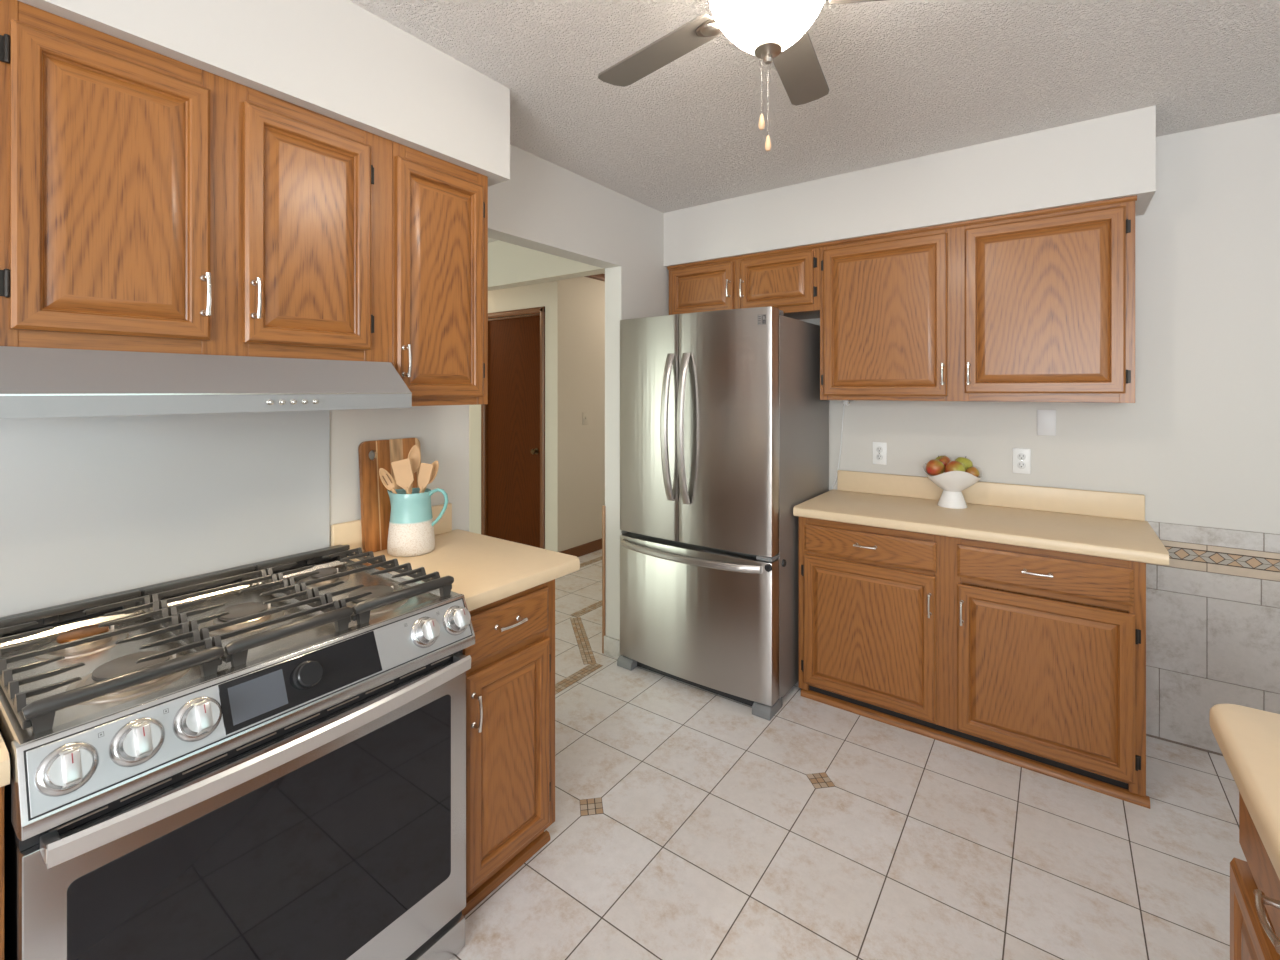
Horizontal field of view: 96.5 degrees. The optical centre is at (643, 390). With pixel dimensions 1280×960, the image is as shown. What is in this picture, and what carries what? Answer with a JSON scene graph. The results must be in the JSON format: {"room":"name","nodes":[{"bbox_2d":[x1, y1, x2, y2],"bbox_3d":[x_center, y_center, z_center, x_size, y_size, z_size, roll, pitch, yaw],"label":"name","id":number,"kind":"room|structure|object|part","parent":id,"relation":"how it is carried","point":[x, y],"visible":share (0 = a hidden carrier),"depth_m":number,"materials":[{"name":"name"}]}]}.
{"room":"kitchen","nodes":[
{"label":"kitchen","id":0,"kind":"room"},
{"bbox_2d":[18,0,509,186],"bbox_3d":[-1.653,-0.882,0.616,0.341,0.312,3.595,0,0,36],"label":"soffit","id":1,"kind":"structure","parent":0,"point":[339,60],"depth_m":1.49,"materials":[{"name":"grey paint"}]},
{"bbox_2d":[330,144,668,639],"bbox_3d":[-0.603,0.193,2.451,0.113,2.462,8.200,0,0,36],"label":"wall","id":2,"kind":"structure","parent":0,"point":[544,206],"depth_m":2.65,"materials":[{"name":"grey paint"}]},
{"bbox_2d":[0,410,329,617],"bbox_3d":[-1.214,0.223,1.506,0.006,0.602,0.751,0,0,36],"label":"panel","id":3,"kind":"object","parent":2,"relation":"attached to","point":[91,506],"visible":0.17,"depth_m":1.45,"materials":[{"name":"grey metal"}]},
{"bbox_2d":[0,0,392,362],"bbox_3d":[-1.065,-0.404,1.411,0.356,0.646,0.804,0,0,36],"label":"upper cabinet","id":4,"kind":"object","parent":2,"relation":"attached to","point":[151,201],"visible":0.97,"depth_m":1.24,"materials":[{"name":"brown wood"}]},
{"bbox_3d":[-1.073,-0.398,1.174,0.020,0.568,0.305,0,0,36],"label":"door","id":5,"kind":"part","parent":4,"relation":"part of","materials":[{"name":"brown wood"}]},
{"bbox_3d":[-0.970,-0.212,1.270,0.036,0.095,0.017,0,0,36],"label":"handle","id":6,"kind":"part","parent":4,"relation":"part of","materials":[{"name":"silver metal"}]},
{"bbox_3d":[-0.912,-0.216,1.350,0.036,0.095,0.017,0,0,36],"label":"handle","id":7,"kind":"part","parent":4,"relation":"part of","materials":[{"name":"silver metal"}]},
{"bbox_3d":[-0.854,-0.399,1.476,0.020,0.570,0.306,0,0,36],"label":"door","id":8,"kind":"part","parent":4,"relation":"part of","materials":[{"name":"brown wood"}]},
{"bbox_2d":[0,346,411,418],"bbox_3d":[-1.028,-0.016,1.375,0.450,0.126,0.762,0,0,36],"label":"range hood","id":9,"kind":"object","parent":2,"relation":"attached to","point":[34,382],"visible":1,"depth_m":1.17,"materials":[{"name":"silver metal"}]},
{"bbox_2d":[331,503,451,552],"bbox_3d":[-0.856,0.479,1.986,0.018,0.108,0.440,0,0,36],"label":"backsplash","id":10,"kind":"structure","parent":2,"relation":"attached to","point":[346,533],"depth_m":1.86,"materials":[{"name":"laminate"}]},
{"bbox_2d":[392,141,487,405],"bbox_3d":[-0.728,-0.340,1.876,0.356,0.774,0.342,0,0,36],"label":"upper cabinet","id":11,"kind":"object","parent":2,"relation":"attached to","point":[440,207],"visible":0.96,"depth_m":1.77,"materials":[{"name":"brown wood"}]},
{"bbox_3d":[-0.686,-0.086,1.662,0.036,0.095,0.017,0,0,36],"label":"handle","id":12,"kind":"part","parent":11,"relation":"part of","materials":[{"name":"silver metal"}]},
{"bbox_2d":[602,505,604,653],"bbox_3d":[-0.206,1.024,3.104,0.018,0.800,0.038,0,0,36],"label":"trim","id":13,"kind":"structure","parent":2,"relation":"attached to","point":[603,506],"depth_m":3.09,"materials":[{"name":"white paint"}]},
{"bbox_2d":[604,635,620,658],"bbox_3d":[-0.164,1.373,3.052,0.116,0.100,0.012,0,0,36],"label":"baseboard","id":14,"kind":"object","parent":2,"relation":"attached to","point":[611,645],"visible":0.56,"depth_m":3.05,"materials":[{"name":"tile"}]},
{"bbox_2d":[469,277,604,551],"bbox_3d":[-0.705,0.193,6.144,4.387,2.462,2.340,0,0,36],"label":"wall","id":15,"kind":"structure","parent":0,"point":[574,307],"depth_m":4.91,"materials":[{"name":"beige paint"}]},
{"bbox_2d":[481,306,544,548],"bbox_3d":[-1.149,0.361,5.034,0.820,2.125,0.099,0,0,36],"label":"door","id":16,"kind":"structure","parent":15,"relation":"in","point":[513,417],"depth_m":5.02,"materials":[{"name":"brown wood"}]},
{"bbox_3d":[-0.925,0.518,4.845,0.054,0.054,0.055,0,0,36],"label":"handle","id":17,"kind":"part","parent":16,"relation":"part of","materials":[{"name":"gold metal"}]},
{"bbox_2d":[560,538,601,556],"bbox_3d":[-0.135,1.379,5.597,0.162,0.090,2.157,0,0,36],"label":"baseboard","id":18,"kind":"structure","parent":15,"relation":"attached to","point":[593,546],"depth_m":4.95,"materials":[{"name":"brown wood"}]},
{"bbox_2d":[583,412,587,424],"bbox_3d":[-0.501,0.243,4.971,0.014,0.115,0.070,0,0,36],"label":"light switch","id":19,"kind":"object","parent":15,"relation":"attached to","point":[585,414],"visible":1,"depth_m":4.97,"materials":[{"name":"beige paint"}]},
{"bbox_2d":[584,274,604,280],"bbox_3d":[-0.015,-1.012,5.607,0.055,0.052,2.000,0,0,36],"label":"trim","id":20,"kind":"structure","parent":15,"relation":"attached to","point":[601,277],"depth_m":5.04,"materials":[{"name":"brown wood"}]},
{"bbox_2d":[488,240,604,290],"bbox_3d":[-1.771,-0.882,4.588,4.287,0.312,0.112,0,0,36],"label":"ceiling","id":21,"kind":"structure","parent":0,"point":[510,265],"depth_m":3.81,"materials":[{"name":"beige paint"}]},
{"bbox_2d":[349,0,1279,273],"bbox_3d":[-0.638,-1.069,2.477,8.800,0.060,8.200,0,0,36],"label":"ceiling","id":22,"kind":"structure","parent":0,"point":[906,79],"depth_m":1.90,"materials":[{"name":"white paint"}]},
{"bbox_2d":[598,0,882,150],"bbox_3d":[0.262,-0.778,1.265,0.982,0.520,0.986,0,0,36],"label":"ceiling fan","id":23,"kind":"object","parent":22,"relation":"hanging from","point":[776,31],"visible":1,"depth_m":1.33,"materials":[{"name":"silver metal"}]},
{"bbox_3d":[0.038,-0.861,1.467,0.381,0.017,0.110,0,0,44],"label":"blade","id":24,"kind":"part","parent":23,"relation":"part of","materials":[{"name":"grey wood"}]},
{"bbox_3d":[0.257,-0.666,1.240,0.004,0.134,0.004,0,0,36],"label":"pull chain","id":25,"kind":"part","parent":23,"relation":"part of","materials":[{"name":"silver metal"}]},
{"bbox_3d":[0.257,-0.582,1.240,0.013,0.034,0.013,0,0,2],"label":"pull knob","id":26,"kind":"part","parent":23,"relation":"part of","materials":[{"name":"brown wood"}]},
{"bbox_3d":[0.270,-0.804,1.238,0.254,0.137,0.254,0,0,36],"label":"lamp shade","id":27,"kind":"part","parent":23,"relation":"part of","materials":[{"name":"white glass"}]},
{"bbox_3d":[0.270,-0.631,1.238,0.004,0.158,0.004,0,0,36],"label":"pull chain","id":28,"kind":"part","parent":23,"relation":"part of","materials":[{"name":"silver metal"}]},
{"bbox_3d":[0.270,-0.535,1.238,0.013,0.034,0.013,0,0,2],"label":"pull knob","id":29,"kind":"part","parent":23,"relation":"part of","materials":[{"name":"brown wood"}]},
{"bbox_3d":[0.416,-0.861,1.529,0.110,0.017,0.381,0,0,26],"label":"blade","id":30,"kind":"part","parent":23,"relation":"part of","materials":[{"name":"grey wood"}]},
{"bbox_3d":[0.592,-0.861,1.190,0.381,0.017,0.110,0,0,8],"label":"blade","id":31,"kind":"part","parent":23,"relation":"part of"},
{"bbox_2d":[450,549,1246,959],"bbox_3d":[-0.638,1.453,2.477,8.800,0.061,8.200,0,0,36],"label":"floor","id":32,"kind":"structure","parent":0,"point":[689,824],"depth_m":1.80,"materials":[{"name":"tile"}]},
{"bbox_2d":[0,786,4,959],"bbox_3d":[-1.405,1.001,0.687,0.653,0.844,0.800,0,0,36],"label":"base cabinet","id":33,"kind":"object","parent":32,"relation":"on","point":[2,789],"visible":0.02,"depth_m":0.85,"materials":[{"name":"brown wood"}]},
{"bbox_2d":[0,733,9,786],"bbox_3d":[-1.414,0.502,0.695,0.631,0.153,0.800,0,0,36],"label":"countertop","id":34,"kind":"structure","parent":33,"relation":"on","point":[4,754],"depth_m":0.83,"materials":[{"name":"laminate"}]},
{"bbox_2d":[0,545,474,959],"bbox_3d":[-0.904,0.949,1.306,0.704,0.949,0.778,0,0,36],"label":"range","id":35,"kind":"object","parent":32,"relation":"on","point":[263,760],"visible":1,"depth_m":1.11,"materials":[{"name":"grey metal"}]},
{"bbox_3d":[-0.857,0.567,0.853,0.053,0.066,0.069,0,0,36],"label":"knob","id":36,"kind":"part","parent":35,"relation":"part of","materials":[{"name":"silver metal"}]},
{"bbox_3d":[-1.175,0.525,1.200,0.144,0.017,0.144,0,0,36],"label":"burner","id":37,"kind":"part","parent":35,"relation":"part of","materials":[{"name":"silver metal"}]},
{"bbox_3d":[-0.949,0.525,1.060,0.180,0.017,0.180,0,0,36],"label":"burner","id":38,"kind":"part","parent":35,"relation":"part of","materials":[{"name":"silver metal"}]},
{"bbox_3d":[-0.810,0.567,0.919,0.053,0.066,0.069,0,0,36],"label":"knob","id":39,"kind":"part","parent":35,"relation":"part of","materials":[{"name":"silver metal"}]},
{"bbox_3d":[-1.169,0.505,1.498,0.046,0.032,0.762,0,0,36],"label":"vent rail","id":40,"kind":"part","parent":35,"relation":"part of","materials":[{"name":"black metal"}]},
{"bbox_3d":[-0.763,0.567,0.984,0.053,0.066,0.069,0,0,36],"label":"knob","id":41,"kind":"part","parent":35,"relation":"part of","materials":[{"name":"silver metal"}]},
{"bbox_2d":[0,556,460,752],"bbox_3d":[-0.940,0.541,1.331,0.616,0.040,0.770,0,0,36],"label":"cooktop","id":42,"kind":"object","parent":35,"relation":"in","point":[82,720],"depth_m":1.18,"materials":[{"name":"silver metal"}]},
{"bbox_3d":[-0.691,0.994,1.151,0.040,0.635,0.770,0,0,36],"label":"oven door","id":43,"kind":"part","parent":35,"relation":"part of","materials":[{"name":"silver metal"}]},
{"bbox_3d":[-0.926,0.525,1.322,0.166,0.017,0.166,0,0,36],"label":"burner","id":44,"kind":"part","parent":35,"relation":"part of","materials":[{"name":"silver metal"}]},
{"bbox_3d":[-0.685,0.585,1.147,0.086,0.126,0.778,0,0,36],"label":"control panel","id":45,"kind":"part","parent":35,"relation":"part of","materials":[{"name":"silver metal"}]},
{"bbox_3d":[-0.668,0.571,1.135,0.041,0.082,0.758,0,0,36],"label":"plate","id":46,"kind":"part","parent":35,"relation":"part of","materials":[{"name":"silver metal"}]},
{"bbox_3d":[-0.649,0.670,1.121,0.074,0.036,0.732,0,0,36],"label":"handle","id":47,"kind":"part","parent":35,"relation":"part of","materials":[{"name":"silver metal"}]},
{"bbox_3d":[-0.680,0.974,1.144,0.016,0.452,0.676,0,0,36],"label":"glass","id":48,"kind":"part","parent":35,"relation":"part of","materials":[{"name":"black glass"}]},
{"bbox_3d":[-0.895,0.525,1.602,0.132,0.017,0.132,0,0,36],"label":"burner","id":49,"kind":"part","parent":35,"relation":"part of","materials":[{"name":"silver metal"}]},
{"bbox_3d":[-0.683,0.525,1.435,0.172,0.017,0.172,0,0,36],"label":"burner","id":50,"kind":"part","parent":35,"relation":"part of","materials":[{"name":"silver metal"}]},
{"bbox_3d":[-0.506,0.567,1.338,0.053,0.066,0.069,0,0,36],"label":"knob","id":51,"kind":"part","parent":35,"relation":"part of","materials":[{"name":"silver metal"}]},
{"bbox_3d":[-0.698,1.375,1.157,0.052,0.074,0.770,0,0,36],"label":"storage drawer","id":52,"kind":"part","parent":35,"relation":"part of","materials":[{"name":"silver metal"}]},
{"bbox_3d":[-0.456,0.567,1.407,0.053,0.066,0.069,0,0,36],"label":"knob","id":53,"kind":"part","parent":35,"relation":"part of","materials":[{"name":"silver metal"}]},
{"bbox_2d":[462,579,554,915],"bbox_3d":[-0.599,1.001,1.799,0.653,0.844,0.374,0,0,36],"label":"base cabinet","id":54,"kind":"object","parent":32,"relation":"on","point":[510,680],"visible":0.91,"depth_m":1.62,"materials":[{"name":"brown wood"}]},
{"bbox_2d":[331,503,579,610],"bbox_3d":[-0.598,0.502,1.821,0.631,0.153,0.476,0,0,36],"label":"countertop","id":55,"kind":"structure","parent":54,"relation":"on","point":[485,569],"depth_m":1.80,"materials":[{"name":"laminate"}]},
{"bbox_2d":[358,438,420,551],"bbox_3d":[-0.858,0.351,1.957,0.046,0.365,0.215,0,0,36],"label":"cutting board","id":56,"kind":"object","parent":55,"relation":"on","point":[374,497],"visible":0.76,"depth_m":1.90,"materials":[{"name":"brown wood"}]},
{"bbox_2d":[387,488,447,556],"bbox_3d":[-0.758,0.429,1.889,0.170,0.210,0.152,0,0,36],"label":"pitcher","id":57,"kind":"object","parent":55,"relation":"on","point":[411,524],"visible":0.94,"depth_m":1.84,"materials":[{"name":"ceramic"}]},
{"bbox_2d":[379,468,396,493],"bbox_3d":[-0.790,0.384,1.880,0.143,0.265,0.016,0,0,-25],"label":"slotted spoon","id":58,"kind":"object","parent":57,"relation":"in","point":[386,478],"visible":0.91,"depth_m":1.86,"materials":[{"name":"brown wood"}]},
{"bbox_2d":[391,458,413,493],"bbox_3d":[-0.774,0.369,1.873,0.096,0.292,0.015,0,0,-6],"label":"wooden turner","id":59,"kind":"object","parent":57,"relation":"in","point":[402,469],"visible":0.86,"depth_m":1.87,"materials":[{"name":"brown wood"}]},
{"bbox_2d":[408,445,420,493],"bbox_3d":[-0.778,0.349,1.915,0.057,0.331,0.022,0,0,-38],"label":"wooden spoon","id":60,"kind":"object","parent":57,"relation":"in","point":[414,455],"visible":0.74,"depth_m":1.92,"materials":[{"name":"brown wood"}]},
{"bbox_2d":[418,463,432,492],"bbox_3d":[-0.743,0.378,1.899,0.085,0.273,0.020,0,0,-40],"label":"wooden turner","id":61,"kind":"object","parent":57,"relation":"in","point":[425,471],"visible":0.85,"depth_m":1.91,"materials":[{"name":"brown wood"}]},
{"bbox_2d":[423,461,438,492],"bbox_3d":[-0.758,0.377,1.918,0.136,0.277,0.017,0,0,-31],"label":"wooden spoon","id":62,"kind":"object","parent":57,"relation":"in","point":[435,463],"visible":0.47,"depth_m":1.94,"materials":[{"name":"brown wood"}]},
{"bbox_3d":[-0.681,0.388,1.898,0.067,0.128,0.017,0,0,-4],"label":"handle","id":63,"kind":"part","parent":57,"relation":"part of","materials":[{"name":"teal ceramic"}]},
{"bbox_3d":[-0.435,0.846,1.501,0.036,0.095,0.017,0,0,36],"label":"handle","id":64,"kind":"part","parent":54,"relation":"part of","materials":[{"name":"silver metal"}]},
{"bbox_3d":[-0.381,0.664,1.622,0.020,0.130,0.302,0,0,36],"label":"drawer","id":65,"kind":"part","parent":54,"relation":"part of","materials":[{"name":"brown wood"}]},
{"bbox_3d":[-0.378,1.038,1.625,0.020,0.564,0.302,0,0,36],"label":"door","id":66,"kind":"part","parent":54,"relation":"part of","materials":[{"name":"brown wood"}]},
{"bbox_3d":[-0.367,0.651,1.594,0.036,0.017,0.095,0,0,36],"label":"handle","id":67,"kind":"part","parent":54,"relation":"part of","materials":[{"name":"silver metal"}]},
{"bbox_2d":[617,306,828,720],"bbox_3d":[0.415,0.529,2.994,0.850,1.789,0.877,0,0,36],"label":"refrigerator","id":68,"kind":"object","parent":32,"relation":"on","point":[724,420],"visible":0.99,"depth_m":2.66,"materials":[{"name":"grey metal"}]},
{"bbox_3d":[0.045,0.180,2.890,0.372,1.092,0.106,0,0,36],"label":"door","id":69,"kind":"part","parent":68,"relation":"part of","materials":[{"name":"silver metal"}]},
{"bbox_3d":[0.114,0.176,2.722,0.033,0.705,0.082,0,0,36],"label":"handle","id":70,"kind":"part","parent":68,"relation":"part of","materials":[{"name":"silver metal"}]},
{"bbox_3d":[0.185,0.179,2.670,0.033,0.712,0.082,0,0,36],"label":"handle","id":71,"kind":"part","parent":68,"relation":"part of","materials":[{"name":"silver metal"}]},
{"bbox_3d":[0.182,0.783,2.692,0.766,0.033,0.091,0,0,36],"label":"handle","id":72,"kind":"part","parent":68,"relation":"part of","materials":[{"name":"silver metal"}]},
{"bbox_3d":[0.235,1.062,2.752,0.842,0.622,0.106,0,0,36],"label":"freezer drawer","id":73,"kind":"part","parent":68,"relation":"part of","materials":[{"name":"silver metal"}]},
{"bbox_3d":[0.387,0.180,2.642,0.466,1.092,0.106,0,0,36],"label":"door","id":74,"kind":"part","parent":68,"relation":"part of","materials":[{"name":"silver metal"}]},
{"bbox_3d":[0.552,0.739,2.538,0.073,0.018,0.085,0,0,36],"label":"hinge plate","id":75,"kind":"part","parent":68,"relation":"part of","materials":[{"name":"grey plastic"}]},
{"bbox_2d":[799,517,1149,808],"bbox_3d":[1.366,1.004,2.506,1.240,0.840,0.575,0,0,36],"label":"base cabinet","id":76,"kind":"object","parent":32,"relation":"on","point":[1033,659],"visible":0.98,"depth_m":2.23,"materials":[{"name":"brown wood"}]},
{"bbox_3d":[0.958,0.674,2.470,0.095,0.017,0.036,0,0,36],"label":"handle","id":77,"kind":"part","parent":76,"relation":"part of","materials":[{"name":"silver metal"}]},
{"bbox_3d":[0.969,1.058,2.495,0.553,0.594,0.020,0,0,36],"label":"door","id":78,"kind":"part","parent":76,"relation":"part of","materials":[{"name":"brown wood"}]},
{"bbox_3d":[0.972,0.683,2.493,0.552,0.123,0.020,0,0,36],"label":"drawer","id":79,"kind":"part","parent":76,"relation":"part of","materials":[{"name":"brown wood"}]},
{"bbox_3d":[1.161,0.874,2.322,0.017,0.095,0.036,0,0,36],"label":"handle","id":80,"kind":"part","parent":76,"relation":"part of","materials":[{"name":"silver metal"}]},
{"bbox_3d":[1.254,0.877,2.255,0.017,0.095,0.036,0,0,36],"label":"handle","id":81,"kind":"part","parent":76,"relation":"part of","materials":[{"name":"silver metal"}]},
{"bbox_3d":[1.236,1.411,2.315,1.225,0.026,0.030,0,0,36],"label":"shoe moulding","id":82,"kind":"part","parent":76,"relation":"part of","materials":[{"name":"brown wood"}]},
{"bbox_2d":[793,470,1168,565],"bbox_3d":[1.383,0.506,2.497,1.288,0.153,0.574,0,0,36],"label":"countertop","id":83,"kind":"structure","parent":76,"relation":"on","point":[1113,525],"depth_m":2.44,"materials":[{"name":"laminate"}]},
{"bbox_2d":[922,464,982,508],"bbox_3d":[1.428,0.447,2.652,0.248,0.181,0.248,0,0,36],"label":"footed bowl","id":84,"kind":"object","parent":83,"relation":"on","point":[952,483],"visible":0.91,"depth_m":2.60,"materials":[{"name":"white ceramic"}]},
{"bbox_2d":[925,459,944,475],"bbox_3d":[1.353,0.360,2.652,0.079,0.079,0.078,0,0,-14],"label":"apple","id":85,"kind":"object","parent":84,"relation":"in","point":[934,467],"visible":0.95,"depth_m":2.63,"materials":[{"name":"brown food"}]},
{"bbox_2d":[936,456,950,471],"bbox_3d":[1.417,0.348,2.705,0.079,0.079,0.077,0,0,14],"label":"apple","id":86,"kind":"object","parent":84,"relation":"in","point":[944,459],"visible":0.5,"depth_m":2.68,"materials":[{"name":"brown food"}]},
{"bbox_2d":[922,464,982,491],"bbox_3d":[1.428,0.410,2.652,0.248,0.107,0.248,0,0,36],"label":"basin","id":87,"kind":"object","parent":84,"relation":"in","point":[952,481],"depth_m":2.58,"materials":[{"name":"white ceramic"}]},
{"bbox_2d":[945,461,965,472],"bbox_3d":[1.421,0.363,2.605,0.082,0.084,0.083,0,0,6],"label":"apple","id":88,"kind":"object","parent":84,"relation":"in","point":[952,465],"visible":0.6,"depth_m":2.58,"materials":[{"name":"brown food"}]},
{"bbox_2d":[955,457,972,468],"bbox_3d":[1.493,0.349,2.671,0.081,0.084,0.079,0,0,-31],"label":"apple","id":89,"kind":"object","parent":84,"relation":"in","point":[967,463],"visible":0.52,"depth_m":2.64,"materials":[{"name":"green food"}]},
{"bbox_2d":[965,467,978,476],"bbox_3d":[1.496,0.377,2.604,0.059,0.060,0.059,0,0,3],"label":"apple","id":90,"kind":"object","parent":84,"relation":"in","point":[974,471],"visible":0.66,"depth_m":2.58,"materials":[{"name":"brown food"}]},
{"bbox_3d":[1.454,0.676,2.110,0.095,0.017,0.036,0,0,36],"label":"handle","id":91,"kind":"part","parent":76,"relation":"part of","materials":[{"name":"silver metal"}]},
{"bbox_3d":[1.473,0.681,2.130,0.538,0.127,0.020,0,0,36],"label":"drawer","id":92,"kind":"part","parent":76,"relation":"part of","materials":[{"name":"brown wood"}]},
{"bbox_3d":[1.475,1.065,2.129,0.542,0.582,0.020,0,0,36],"label":"door","id":93,"kind":"part","parent":76,"relation":"part of","materials":[{"name":"brown wood"}]},
{"bbox_2d":[1230,792,1279,959],"bbox_3d":[0.738,1.001,0.121,0.664,0.844,1.600,0,0,36],"label":"base cabinet","id":94,"kind":"object","parent":32,"relation":"on","point":[1254,883],"visible":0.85,"depth_m":0.85,"materials":[{"name":"brown wood"}]},
{"bbox_2d":[1209,704,1279,879],"bbox_3d":[0.763,0.556,0.126,0.672,0.045,1.678,0,0,36],"label":"countertop","id":95,"kind":"structure","parent":94,"relation":"on","point":[1248,739],"depth_m":0.83,"materials":[{"name":"laminate"}]},
{"bbox_3d":[0.812,1.044,0.707,0.030,0.558,0.556,0,0,36],"label":"door","id":96,"kind":"part","parent":94,"relation":"part of","materials":[{"name":"brown wood"}]},
{"bbox_3d":[0.780,0.655,0.702,0.036,0.017,0.095,0,0,36],"label":"handle","id":97,"kind":"part","parent":94,"relation":"part of","materials":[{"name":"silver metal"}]},
{"bbox_2d":[664,105,1155,266],"bbox_3d":[1.095,-0.882,2.858,2.159,0.312,0.349,0,0,36],"label":"soffit","id":98,"kind":"structure","parent":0,"point":[1111,156],"depth_m":2.50,"materials":[{"name":"grey paint"}]},
{"bbox_2d":[800,113,1279,755],"bbox_3d":[2.096,0.193,2.415,4.300,2.462,0.130,0,0,36],"label":"wall","id":99,"kind":"structure","parent":0,"point":[1199,438],"depth_m":2.28,"materials":[{"name":"grey paint"}]},
{"bbox_2d":[667,244,819,319],"bbox_3d":[0.588,-0.562,3.208,0.902,0.328,0.373,0,0,36],"label":"upper cabinet","id":100,"kind":"object","parent":99,"relation":"attached to","point":[788,279],"visible":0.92,"depth_m":3.04,"materials":[{"name":"brown wood"}]},
{"bbox_3d":[0.324,-0.565,3.225,0.400,0.267,0.020,0,0,36],"label":"door","id":101,"kind":"part","parent":100,"relation":"part of","materials":[{"name":"brown wood"}]},
{"bbox_3d":[0.457,-0.551,3.095,0.017,0.095,0.036,0,0,36],"label":"handle","id":102,"kind":"part","parent":100,"relation":"part of","materials":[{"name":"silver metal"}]},
{"bbox_3d":[0.522,-0.543,3.048,0.017,0.095,0.036,0,0,36],"label":"handle","id":103,"kind":"part","parent":100,"relation":"part of","materials":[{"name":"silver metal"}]},
{"bbox_3d":[0.508,-0.718,3.098,0.902,0.018,0.010,0,0,36],"label":"crown moulding","id":104,"kind":"part","parent":100,"relation":"part of","materials":[{"name":"brown wood"}]},
{"bbox_3d":[0.685,-0.565,2.964,0.398,0.267,0.020,0,0,36],"label":"door","id":105,"kind":"part","parent":100,"relation":"part of","materials":[{"name":"brown wood"}]},
{"bbox_2d":[832,400,854,488],"bbox_3d":[1.067,0.386,3.038,0.062,0.675,0.176,0,0,-9],"label":"power cord","id":106,"kind":"object","parent":99,"relation":"attached to","point":[845,402],"visible":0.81,"depth_m":3.08,"materials":[{"name":"white plastic"}]},
{"bbox_2d":[873,442,886,464],"bbox_3d":[1.228,0.328,2.972,0.070,0.115,0.009,0,0,36],"label":"wall outlet","id":107,"kind":"object","parent":99,"relation":"attached to","point":[879,448],"visible":1,"depth_m":2.97,"materials":[{"name":"white plastic"}]},
{"bbox_2d":[876,454,882,459],"bbox_3d":[1.226,0.347,2.970,0.033,0.033,0.002,0,0,36],"label":"receptacle","id":108,"kind":"object","parent":107,"relation":"attached to","point":[878,456],"depth_m":2.97,"materials":[{"name":"white plastic"}]},
{"bbox_2d":[876,446,882,452],"bbox_3d":[1.226,0.308,2.970,0.033,0.033,0.002,0,0,36],"label":"receptacle","id":109,"kind":"object","parent":107,"relation":"attached to","point":[879,449],"depth_m":2.97,"materials":[{"name":"white plastic"}]},
{"bbox_2d":[819,195,1136,402],"bbox_3d":[1.437,-0.340,2.593,1.194,0.774,0.373,0,0,36],"label":"upper cabinet","id":110,"kind":"object","parent":99,"relation":"attached to","point":[1038,305],"visible":1,"depth_m":2.40,"materials":[{"name":"brown wood"}]},
{"bbox_3d":[1.108,-0.332,2.657,0.544,0.715,0.020,0,0,36],"label":"door","id":111,"kind":"part","parent":110,"relation":"part of","materials":[{"name":"brown wood"}]},
{"bbox_3d":[1.299,-0.071,2.484,0.017,0.095,0.036,0,0,36],"label":"handle","id":112,"kind":"part","parent":110,"relation":"part of","materials":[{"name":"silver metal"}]},
{"bbox_3d":[1.379,-0.071,2.426,0.017,0.095,0.036,0,0,36],"label":"handle","id":113,"kind":"part","parent":110,"relation":"part of","materials":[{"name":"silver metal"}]},
{"bbox_3d":[1.357,-0.718,2.482,1.194,0.018,0.010,0,0,36],"label":"crown moulding","id":114,"kind":"part","parent":110,"relation":"part of","materials":[{"name":"brown wood"}]},
{"bbox_3d":[1.596,-0.341,2.303,0.530,0.704,0.020,0,0,36],"label":"door","id":115,"kind":"part","parent":110,"relation":"part of","materials":[{"name":"brown wood"}]},
{"bbox_2d":[837,470,1144,520],"bbox_3d":[1.554,0.483,2.716,1.251,0.108,0.018,0,0,36],"label":"backsplash","id":116,"kind":"structure","parent":99,"relation":"attached to","point":[1128,506],"depth_m":2.60,"materials":[{"name":"laminate"}]},
{"bbox_2d":[1012,448,1030,473],"bbox_3d":[1.726,0.323,2.610,0.070,0.115,0.009,0,0,36],"label":"wall outlet","id":117,"kind":"object","parent":99,"relation":"attached to","point":[1021,457],"visible":1,"depth_m":2.61,"materials":[{"name":"white plastic"}]},
{"bbox_2d":[1017,462,1025,468],"bbox_3d":[1.725,0.342,2.608,0.033,0.033,0.002,0,0,36],"label":"receptacle","id":118,"kind":"object","parent":117,"relation":"attached to","point":[1020,465],"depth_m":2.61,"materials":[{"name":"white plastic"}]},
{"bbox_2d":[1017,453,1025,459],"bbox_3d":[1.725,0.303,2.608,0.033,0.033,0.002,0,0,36],"label":"receptacle","id":119,"kind":"object","parent":117,"relation":"attached to","point":[1020,456],"depth_m":2.61,"materials":[{"name":"white plastic"}]},
{"bbox_2d":[1037,410,1055,435],"bbox_3d":[1.803,0.144,2.557,0.070,0.115,0.006,0,0,36],"label":"wall plate","id":120,"kind":"object","parent":99,"relation":"attached to","point":[1046,419],"visible":1,"depth_m":2.55,"materials":[{"name":"white plastic"}]}
]}

